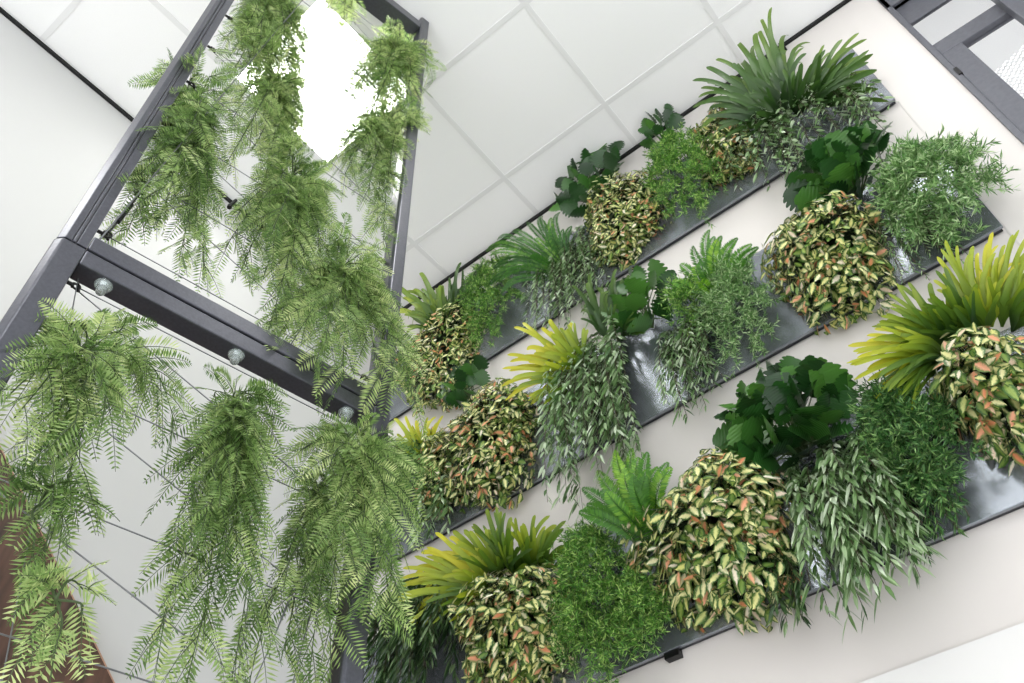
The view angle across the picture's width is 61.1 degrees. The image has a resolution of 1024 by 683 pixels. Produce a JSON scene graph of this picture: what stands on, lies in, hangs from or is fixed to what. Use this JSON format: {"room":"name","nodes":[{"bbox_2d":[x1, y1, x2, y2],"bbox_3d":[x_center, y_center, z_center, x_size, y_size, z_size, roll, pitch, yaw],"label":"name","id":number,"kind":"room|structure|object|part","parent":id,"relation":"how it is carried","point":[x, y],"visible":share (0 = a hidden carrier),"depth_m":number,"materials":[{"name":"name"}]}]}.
{"room":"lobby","nodes":[
{"label":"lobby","id":0,"kind":"room"},
{"bbox_2d":[0,13,374,682],"bbox_3d":[-3.215,-0.725,0.812,0.200,5.000,7.987,-32,-55,23],"label":"wall","id":1,"kind":"structure","parent":0,"point":[57,133],"depth_m":3.21,"materials":[{"name":"grey paint"}]},
{"bbox_2d":[0,446,114,682],"bbox_3d":[-1.626,1.040,1.412,0.034,3.509,3.445,-32,-55,23],"label":"wooden board","id":2,"kind":"object","parent":1,"relation":"attached to","point":[100,675],"visible":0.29,"depth_m":2.40,"materials":[{"name":"brown wood"}]},
{"bbox_2d":[0,7,369,319],"bbox_3d":[-3.063,-2.248,2.791,0.012,0.018,7.487,-32,-55,23],"label":"trim","id":3,"kind":"structure","parent":1,"relation":"attached to","point":[3,12],"depth_m":3.75,"materials":[{"name":"black metal"}]},
{"bbox_2d":[0,0,842,307],"bbox_3d":[0.118,-2.593,2.725,5.761,0.100,12.000,-32,-55,23],"label":"ceiling","id":4,"kind":"structure","parent":0,"point":[514,93],"depth_m":3.85,"materials":[{"name":"tile"}]},
{"bbox_2d":[231,0,404,166],"bbox_3d":[-0.830,-1.140,3.849,0.592,0.011,0.592,-32,-55,23],"label":"recessed light","id":5,"kind":"object","parent":4,"relation":"in","point":[329,103],"visible":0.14,"depth_m":3.84,"materials":[{"name":"white metal"}]},
{"bbox_2d":[40,0,751,275],"bbox_3d":[-0.978,-3.586,1.758,5.341,0.004,7.467,-32,-55,23],"label":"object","id":6,"kind":"structure","parent":4,"relation":"attached to","point":[717,21],"depth_m":3.86,"materials":[{"name":"white metal"}]},
{"bbox_2d":[367,0,1023,682],"bbox_3d":[1.466,0.227,1.841,5.761,5.000,0.050,-32,-55,23],"label":"wall","id":7,"kind":"structure","parent":0,"point":[976,593],"depth_m":2.62,"materials":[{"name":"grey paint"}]},
{"bbox_2d":[436,354,490,407],"bbox_3d":[-0.212,0.178,3.663,0.271,0.254,0.135,-32,-55,23],"label":"leaf plant","id":8,"kind":"object","parent":7,"relation":"attached to","point":[467,374],"visible":0.97,"depth_m":3.63,"materials":[{"name":"green plant"}]},
{"bbox_2d":[400,0,851,313],"bbox_3d":[1.357,-1.397,3.697,5.361,0.057,0.022,-32,-55,23],"label":"trim","id":9,"kind":"structure","parent":7,"relation":"attached to","point":[844,2],"depth_m":4.09,"materials":[{"name":"black metal"}]},
{"bbox_2d":[389,49,895,421],"bbox_3d":[0.370,-0.384,3.744,2.526,0.470,0.024,-32,-55,23],"label":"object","id":10,"kind":"object","parent":7,"relation":"attached to","point":[673,232],"visible":0.31,"depth_m":3.49,"materials":[{"name":"grey metal"}]},
{"bbox_2d":[394,299,485,416],"bbox_3d":[-0.361,0.046,3.987,0.579,0.784,0.200,-32,-55,23],"label":"variegated plant","id":11,"kind":"object","parent":10,"relation":"in","point":[435,343],"visible":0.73,"depth_m":3.91,"materials":[{"name":"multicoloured plant"}]},
{"bbox_2d":[400,262,487,331],"bbox_3d":[-0.352,-0.208,4.174,0.551,0.449,0.210,-32,-55,23],"label":"fern","id":12,"kind":"object","parent":10,"relation":"in","point":[422,311],"visible":0.62,"depth_m":4.17,"materials":[{"name":"green plant"}]},
{"bbox_2d":[456,248,527,353],"bbox_3d":[-0.108,-0.204,3.897,0.391,0.692,0.203,-31,-55,22],"label":"leaf plant","id":13,"kind":"object","parent":10,"relation":"in","point":[486,271],"visible":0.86,"depth_m":3.87,"materials":[{"name":"green plant"}]},
{"bbox_2d":[486,212,571,291],"bbox_3d":[0.068,-0.421,3.863,0.438,0.514,0.168,-14,-50,9],"label":"fern","id":14,"kind":"object","parent":10,"relation":"in","point":[529,258],"visible":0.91,"depth_m":3.79,"materials":[{"name":"green plant"}]},
{"bbox_2d":[520,225,609,333],"bbox_3d":[0.228,-0.264,3.620,0.452,0.762,0.141,-32,-55,23],"label":"trailing plant","id":15,"kind":"object","parent":10,"relation":"hanging from","point":[566,265],"visible":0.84,"depth_m":3.60,"materials":[{"name":"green plant"}]},
{"bbox_2d":[549,141,624,217],"bbox_3d":[0.345,-0.757,4.018,0.442,0.459,0.149,-32,-55,23],"label":"leaf plant","id":16,"kind":"object","parent":10,"relation":"attached to","point":[567,201],"visible":0.82,"depth_m":3.96,"materials":[{"name":"green plant"}]},
{"bbox_2d":[583,169,672,270],"bbox_3d":[0.456,-0.558,3.679,0.411,0.668,0.190,-32,-55,23],"label":"variegated plant","id":17,"kind":"object","parent":10,"relation":"in","point":[622,199],"visible":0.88,"depth_m":3.59,"materials":[{"name":"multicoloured plant"}]},
{"bbox_2d":[637,121,727,228],"bbox_3d":[0.674,-0.684,3.486,0.386,0.774,0.202,-32,-55,23],"label":"leaf plant","id":18,"kind":"object","parent":10,"relation":"in","point":[656,154],"visible":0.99,"depth_m":3.47,"materials":[{"name":"green plant"}]},
{"bbox_2d":[690,103,760,189],"bbox_3d":[0.838,-0.818,3.530,0.291,0.535,0.165,-32,-55,23],"label":"variegated plant","id":19,"kind":"object","parent":10,"relation":"in","point":[709,129],"visible":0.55,"depth_m":3.43,"materials":[{"name":"green plant"}]},
{"bbox_2d":[708,108,796,191],"bbox_3d":[0.913,-0.765,3.356,0.337,0.705,0.141,-32,-55,23],"label":"trailing plant","id":20,"kind":"object","parent":10,"relation":"in","point":[771,128],"visible":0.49,"depth_m":3.29,"materials":[{"name":"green plant"}]},
{"bbox_2d":[693,7,887,138],"bbox_3d":[1.039,-1.016,3.409,0.680,0.810,0.255,-32,-55,23],"label":"fern","id":21,"kind":"object","parent":10,"relation":"in","point":[761,85],"visible":0.91,"depth_m":3.40,"materials":[{"name":"green plant"}]},
{"bbox_2d":[752,71,894,187],"bbox_3d":[1.095,-0.803,3.154,0.513,0.730,0.167,-32,-55,23],"label":"trailing plant","id":22,"kind":"object","parent":10,"relation":"in","point":[786,121],"visible":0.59,"depth_m":3.10,"materials":[{"name":"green plant"}]},
{"bbox_2d":[638,103,685,149],"bbox_3d":[0.665,-0.951,3.870,0.124,0.341,0.204,25,-55,-22],"label":"leaf plant","id":23,"kind":"object","parent":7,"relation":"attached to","point":[648,128],"visible":0.77,"depth_m":3.86,"materials":[{"name":"green plant"}]},
{"bbox_2d":[375,150,1002,570],"bbox_3d":[0.399,0.150,3.120,2.526,0.470,0.024,-32,-55,23],"label":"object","id":24,"kind":"object","parent":7,"relation":"attached to","point":[793,329],"visible":0.2,"depth_m":2.91,"materials":[{"name":"grey metal"}]},
{"bbox_2d":[380,434,435,528],"bbox_3d":[-0.433,0.563,3.448,0.368,0.499,0.201,-32,-55,23],"label":"leaf plant","id":25,"kind":"object","parent":24,"relation":"in","point":[417,442],"visible":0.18,"depth_m":3.43,"materials":[{"name":"green plant"}]},
{"bbox_2d":[394,416,450,469],"bbox_3d":[-0.383,0.432,3.536,0.321,0.375,0.146,-32,-55,23],"label":"fern","id":26,"kind":"object","parent":24,"relation":"in","point":[416,430],"visible":0.38,"depth_m":3.58,"materials":[{"name":"plant"}]},
{"bbox_2d":[407,474,452,551],"bbox_3d":[-0.300,0.637,3.252,0.217,0.355,0.144,-32,-55,23],"label":"trailing plant","id":27,"kind":"object","parent":24,"relation":"hanging from","point":[440,487],"visible":0.64,"depth_m":3.23,"materials":[{"name":"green plant"}]},
{"bbox_2d":[412,427,455,519],"bbox_3d":[-0.326,0.518,3.437,0.224,0.449,0.172,-32,-55,23],"label":"variegated plant","id":28,"kind":"object","parent":24,"relation":"in","point":[430,493],"visible":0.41,"depth_m":3.38,"materials":[{"name":"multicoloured plant"}]},
{"bbox_2d":[426,377,549,513],"bbox_3d":[-0.143,0.378,3.323,0.606,0.670,0.228,-32,-55,23],"label":"variegated plant","id":29,"kind":"object","parent":24,"relation":"in","point":[484,425],"visible":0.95,"depth_m":3.24,"materials":[{"name":"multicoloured plant"}]},
{"bbox_2d":[502,269,643,411],"bbox_3d":[0.224,-0.005,3.256,0.595,0.652,0.198,-25,-53,18],"label":"fern","id":30,"kind":"object","parent":24,"relation":"in","point":[566,341],"visible":0.69,"depth_m":3.25,"materials":[{"name":"plant"}]},
{"bbox_2d":[535,315,643,522],"bbox_3d":[0.272,0.219,2.976,0.418,0.922,0.202,-32,-55,23],"label":"trailing plant","id":31,"kind":"object","parent":24,"relation":"in","point":[612,363],"visible":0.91,"depth_m":2.92,"materials":[{"name":"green plant"}]},
{"bbox_2d":[601,259,677,335],"bbox_3d":[0.459,-0.169,3.199,0.327,0.382,0.183,-32,-55,23],"label":"leaf plant","id":32,"kind":"object","parent":24,"relation":"in","point":[637,284],"visible":0.94,"depth_m":3.16,"materials":[{"name":"green plant"}]},
{"bbox_2d":[656,269,713,339],"bbox_3d":[0.597,-0.147,2.981,0.206,0.348,0.206,-32,-55,23],"label":"leaf plant","id":33,"kind":"object","parent":24,"relation":"in","point":[680,295],"visible":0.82,"depth_m":2.96,"materials":[{"name":"green plant"}]},
{"bbox_2d":[653,308,729,425],"bbox_3d":[0.575,0.059,2.855,0.254,0.527,0.146,-32,-55,23],"label":"trailing plant","id":34,"kind":"object","parent":24,"relation":"hanging from","point":[680,344],"visible":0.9,"depth_m":2.83,"materials":[{"name":"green plant"}]},
{"bbox_2d":[672,229,758,304],"bbox_3d":[0.697,-0.283,3.007,0.322,0.354,0.165,-32,-55,23],"label":"fern","id":35,"kind":"object","parent":24,"relation":"in","point":[711,247],"visible":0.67,"depth_m":2.97,"materials":[{"name":"green plant"}]},
{"bbox_2d":[690,250,788,380],"bbox_3d":[0.713,-0.117,2.804,0.334,0.640,0.213,-32,-55,23],"label":"leaf plant","id":36,"kind":"object","parent":24,"relation":"in","point":[735,279],"visible":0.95,"depth_m":2.78,"materials":[{"name":"green plant"}]},
{"bbox_2d":[760,189,896,335],"bbox_3d":[0.970,-0.296,2.734,0.430,0.616,0.233,-32,-55,23],"label":"variegated plant","id":37,"kind":"object","parent":24,"relation":"in","point":[818,239],"visible":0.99,"depth_m":2.67,"materials":[{"name":"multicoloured plant"}]},
{"bbox_2d":[783,116,892,215],"bbox_3d":[1.083,-0.597,2.894,0.421,0.371,0.217,-32,-55,23],"label":"leaf plant","id":38,"kind":"object","parent":24,"relation":"in","point":[838,160],"visible":0.94,"depth_m":2.86,"materials":[{"name":"green plant"}]},
{"bbox_2d":[874,205,979,284],"bbox_3d":[1.188,-0.297,2.539,0.209,0.468,0.108,-32,-55,23],"label":"trailing plant","id":39,"kind":"object","parent":24,"relation":"hanging from","point":[876,224],"visible":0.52,"depth_m":2.52,"materials":[{"name":"green plant"}]},
{"bbox_2d":[864,124,1021,252],"bbox_3d":[1.242,-0.469,2.536,0.408,0.538,0.237,-32,-55,23],"label":"leaf plant","id":40,"kind":"object","parent":24,"relation":"in","point":[921,161],"visible":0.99,"depth_m":2.51,"materials":[{"name":"green plant"}]},
{"bbox_2d":[363,326,1023,682],"bbox_3d":[0.429,0.684,2.498,2.526,0.488,0.028,-32,-55,23],"label":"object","id":41,"kind":"object","parent":7,"relation":"attached to","point":[992,494],"visible":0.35,"depth_m":2.26,"materials":[{"name":"grey metal"}]},
{"bbox_2d":[363,571,464,682],"bbox_3d":[-0.340,0.975,2.889,0.451,0.559,0.186,-32,-55,23],"label":"trailing plant","id":42,"kind":"object","parent":41,"relation":"in","point":[386,649],"visible":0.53,"depth_m":2.82,"materials":[{"name":"green plant"}]},
{"bbox_2d":[397,507,566,624],"bbox_3d":[-0.105,0.704,2.819,0.670,0.375,0.234,-32,-55,23],"label":"fern","id":43,"kind":"object","parent":41,"relation":"in","point":[457,566],"visible":0.73,"depth_m":2.84,"materials":[{"name":"green plant"}]},
{"bbox_2d":[447,562,580,682],"bbox_3d":[-0.006,0.859,2.632,0.480,0.540,0.235,-32,-55,23],"label":"variegated plant","id":44,"kind":"object","parent":41,"relation":"in","point":[509,611],"visible":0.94,"depth_m":2.58,"materials":[{"name":"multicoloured plant"}]},
{"bbox_2d":[544,518,636,682],"bbox_3d":[0.203,0.720,2.478,0.334,0.602,0.223,-32,-55,23],"label":"leaf plant","id":45,"kind":"object","parent":41,"relation":"in","point":[585,539],"visible":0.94,"depth_m":2.45,"materials":[{"name":"green plant"}]},
{"bbox_2d":[579,448,672,544],"bbox_3d":[0.351,0.445,2.596,0.311,0.342,0.183,-32,-55,23],"label":"fern","id":46,"kind":"object","parent":41,"relation":"in","point":[641,491],"visible":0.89,"depth_m":2.53,"materials":[{"name":"green plant"}]},
{"bbox_2d":[599,561,673,665],"bbox_3d":[0.320,0.738,2.364,0.254,0.304,0.176,-32,-55,23],"label":"leaf plant","id":47,"kind":"object","parent":41,"relation":"in","point":[624,616],"visible":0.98,"depth_m":2.33,"materials":[{"name":"green plant"}]},
{"bbox_2d":[619,446,801,635],"bbox_3d":[0.508,0.513,2.367,0.557,0.592,0.271,-32,-55,23],"label":"variegated plant","id":48,"kind":"object","parent":41,"relation":"in","point":[727,518],"visible":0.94,"depth_m":2.29,"materials":[{"name":"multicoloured plant"}]},
{"bbox_2d":[712,355,858,473],"bbox_3d":[0.748,0.197,2.433,0.442,0.399,0.199,-32,-55,23],"label":"leaf plant","id":49,"kind":"object","parent":41,"relation":"in","point":[749,432],"visible":0.99,"depth_m":2.39,"materials":[{"name":"green plant"}]},
{"bbox_2d":[761,540,810,637],"bbox_3d":[0.680,0.606,2.140,0.119,0.275,0.116,-32,-55,23],"label":"trailing plant","id":50,"kind":"object","parent":41,"relation":"hanging from","point":[789,565],"visible":0.8,"depth_m":2.11,"materials":[{"name":"green plant"}]},
{"bbox_3d":[0.431,0.680,2.507,2.518,0.466,0.012,-32,-55,23],"label":"casing","id":51,"kind":"part","parent":41,"relation":"part of","materials":[{"name":"grey metal"}]},
{"bbox_2d":[780,430,947,642],"bbox_3d":[0.818,0.432,2.094,0.338,0.599,0.195,-32,-55,23],"label":"trailing plant","id":52,"kind":"object","parent":41,"relation":"hanging from","point":[830,492],"visible":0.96,"depth_m":2.05,"materials":[{"name":"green plant"}]},
{"bbox_2d":[841,369,993,514],"bbox_3d":[0.958,0.232,2.134,0.374,0.479,0.213,-32,-55,23],"label":"leaf plant","id":53,"kind":"object","parent":41,"relation":"in","point":[889,423],"visible":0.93,"depth_m":2.09,"materials":[{"name":"green plant"}]},
{"bbox_2d":[888,453,970,566],"bbox_3d":[0.974,0.385,2.044,0.186,0.335,0.105,-32,-55,23],"label":"trailing plant","id":54,"kind":"object","parent":41,"relation":"hanging from","point":[942,509],"visible":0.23,"depth_m":2.00,"materials":[{"name":"green plant"}]},
{"bbox_2d":[847,230,1023,412],"bbox_3d":[1.126,-0.066,2.190,0.566,0.429,0.242,-32,-55,23],"label":"fern","id":55,"kind":"object","parent":41,"relation":"in","point":[995,292],"visible":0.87,"depth_m":2.22,"materials":[{"name":"green plant"}]},
{"bbox_2d":[923,322,1023,475],"bbox_3d":[1.146,0.087,2.086,0.360,0.505,0.259,-32,-55,23],"label":"variegated plant","id":56,"kind":"object","parent":41,"relation":"in","point":[1002,378],"visible":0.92,"depth_m":2.04,"materials":[{"name":"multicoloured plant"}]},
{"bbox_2d":[860,623,1023,682],"bbox_3d":[0.506,1.723,1.277,2.823,2.267,0.012,-32,-55,23],"label":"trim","id":57,"kind":"structure","parent":7,"relation":"attached to","point":[998,657],"depth_m":1.85,"materials":[{"name":"white paint"}]},
{"bbox_2d":[877,0,1023,144],"bbox_3d":[2.249,-0.247,1.380,1.717,4.860,0.100,-32,-55,23],"label":"window","id":58,"kind":"structure","parent":7,"relation":"in","point":[980,43],"depth_m":3.00,"materials":[{"name":"metal"}]},
{"bbox_3d":[2.191,-1.553,2.932,1.677,0.235,0.004,-32,-55,23],"label":"pane","id":59,"kind":"part","parent":58,"relation":"part of","materials":[{"name":"clear glass"}]},
{"bbox_3d":[2.300,-0.063,1.154,1.604,4.235,0.004,-32,-55,23],"label":"pane","id":60,"kind":"part","parent":58,"relation":"part of","materials":[{"name":"clear glass"}]},
{"bbox_2d":[897,101,1023,250],"bbox_3d":[1.410,-0.243,2.378,0.005,1.890,0.002,-32,-55,23],"label":"trim","id":61,"kind":"structure","parent":7,"relation":"attached to","point":[899,103],"depth_m":2.59,"materials":[{"name":"grey metal"}]},
{"bbox_3d":[0.296,0.719,-1.149,5.761,0.100,12.000,-32,-55,23],"label":"floor","id":62,"kind":"structure","parent":0,"visible":0},
{"bbox_2d":[0,0,428,682],"bbox_3d":[-0.571,0.115,1.641,0.742,4.985,0.085,32,-58,-26],"label":"frame","id":63,"kind":"object","parent":62,"relation":"on","point":[97,265],"visible":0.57,"depth_m":1.73,"materials":[{"name":"metal"}]},
{"bbox_3d":[-0.778,0.694,0.598,0.054,2.661,0.047,32,-58,-26],"label":"post","id":64,"kind":"part","parent":63,"relation":"part of","materials":[{"name":"metal"}]},
{"bbox_2d":[0,555,116,682],"bbox_3d":[-0.598,0.382,1.124,0.120,0.222,0.154,-32,-55,23],"label":"hanging fern","id":65,"kind":"object","parent":63,"relation":"hanging from","point":[44,579],"visible":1,"depth_m":1.14,"materials":[{"name":"green plant"}]},
{"bbox_2d":[0,456,119,658],"bbox_3d":[-0.667,0.272,1.198,0.150,0.276,0.183,-32,-55,23],"label":"hanging fern","id":66,"kind":"object","parent":63,"relation":"hanging from","point":[16,482],"visible":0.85,"depth_m":1.23,"materials":[{"name":"green plant"}]},
{"bbox_2d":[0,297,198,568],"bbox_3d":[-0.678,0.112,1.368,0.346,0.557,0.239,30,-57,-25],"label":"hanging fern","id":67,"kind":"object","parent":63,"relation":"hanging from","point":[53,334],"visible":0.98,"depth_m":1.37,"materials":[{"name":"green plant"}]},
{"bbox_3d":[-0.865,-0.925,2.493,0.052,2.320,0.047,32,-58,-26],"label":"post","id":68,"kind":"part","parent":63,"relation":"part of","materials":[{"name":"metal"}]},
{"bbox_2d":[99,43,240,297],"bbox_3d":[-0.768,-0.441,2.020,0.400,0.838,0.229,22,-54,-20],"label":"hanging fern","id":69,"kind":"object","parent":63,"relation":"hanging from","point":[187,110],"visible":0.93,"depth_m":1.95,"materials":[{"name":"green plant"}]},
{"bbox_2d":[125,363,304,682],"bbox_3d":[-0.478,0.299,1.431,0.277,0.698,0.222,36,-60,-28],"label":"hanging fern","id":70,"kind":"object","parent":63,"relation":"hanging from","point":[231,457],"visible":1,"depth_m":1.41,"materials":[{"name":"green plant"}]},
{"bbox_2d":[208,0,321,134],"bbox_3d":[-0.757,-0.955,2.699,0.373,0.979,0.257,19,-53,-18],"label":"hanging fern","id":71,"kind":"object","parent":63,"relation":"hanging from","point":[259,18],"visible":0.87,"depth_m":2.65,"materials":[{"name":"green plant"}]},
{"bbox_2d":[212,34,318,228],"bbox_3d":[-0.677,-0.604,2.376,0.290,0.795,0.247,14,-52,-14],"label":"hanging fern","id":72,"kind":"object","parent":63,"relation":"hanging from","point":[270,119],"visible":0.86,"depth_m":2.38,"materials":[{"name":"green plant"}]},
{"bbox_2d":[201,131,347,359],"bbox_3d":[-0.547,-0.219,2.064,0.226,0.819,0.311,-25,-53,18],"label":"hanging fern","id":73,"kind":"object","parent":63,"relation":"hanging from","point":[297,200],"visible":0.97,"depth_m":2.06,"materials":[{"name":"green plant"}]},
{"bbox_2d":[214,449,367,682],"bbox_3d":[-0.352,0.414,1.513,0.226,0.586,0.174,3,-50,-5],"label":"hanging fern","id":74,"kind":"object","parent":63,"relation":"hanging from","point":[292,532],"visible":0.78,"depth_m":1.47,"materials":[{"name":"green plant"}]},
{"bbox_2d":[313,0,365,46],"bbox_3d":[-0.676,-1.303,3.291,0.274,0.660,0.258,22,-54,-20],"label":"hanging fern","id":75,"kind":"object","parent":63,"relation":"hanging from","point":[350,4],"visible":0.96,"depth_m":3.23,"materials":[{"name":"green plant"}]},
{"bbox_2d":[263,212,426,438],"bbox_3d":[-0.367,-0.059,1.996,0.376,0.650,0.277,3,-50,-5],"label":"hanging fern","id":76,"kind":"object","parent":63,"relation":"hanging from","point":[355,292],"visible":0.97,"depth_m":1.95,"materials":[{"name":"green plant"}]},
{"bbox_2d":[270,406,439,646],"bbox_3d":[-0.286,0.315,1.637,0.350,0.565,0.194,29,-57,-25],"label":"hanging fern","id":77,"kind":"object","parent":63,"relation":"hanging from","point":[355,484],"visible":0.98,"depth_m":1.61,"materials":[{"name":"green plant"}]},
{"bbox_3d":[-0.252,1.025,0.904,0.043,2.661,0.047,32,-58,-26],"label":"post","id":78,"kind":"part","parent":63,"relation":"part of","materials":[{"name":"metal"}]},
{"bbox_2d":[318,95,432,257],"bbox_3d":[-0.425,-0.537,2.619,0.346,0.892,0.206,30,-57,-25],"label":"hanging fern","id":79,"kind":"object","parent":63,"relation":"hanging from","point":[391,139],"visible":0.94,"depth_m":2.62,"materials":[{"name":"green plant"}]},
{"bbox_2d":[329,15,445,138],"bbox_3d":[-0.437,-0.931,3.083,0.265,0.975,0.366,-24,-53,17],"label":"hanging fern","id":80,"kind":"object","parent":63,"relation":"hanging from","point":[391,58],"visible":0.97,"depth_m":3.06,"materials":[{"name":"green plant"}]},
{"bbox_3d":[-0.341,-0.596,2.799,0.041,2.320,0.047,32,-58,-26],"label":"post","id":81,"kind":"part","parent":63,"relation":"part of","materials":[{"name":"metal"}]}
]}

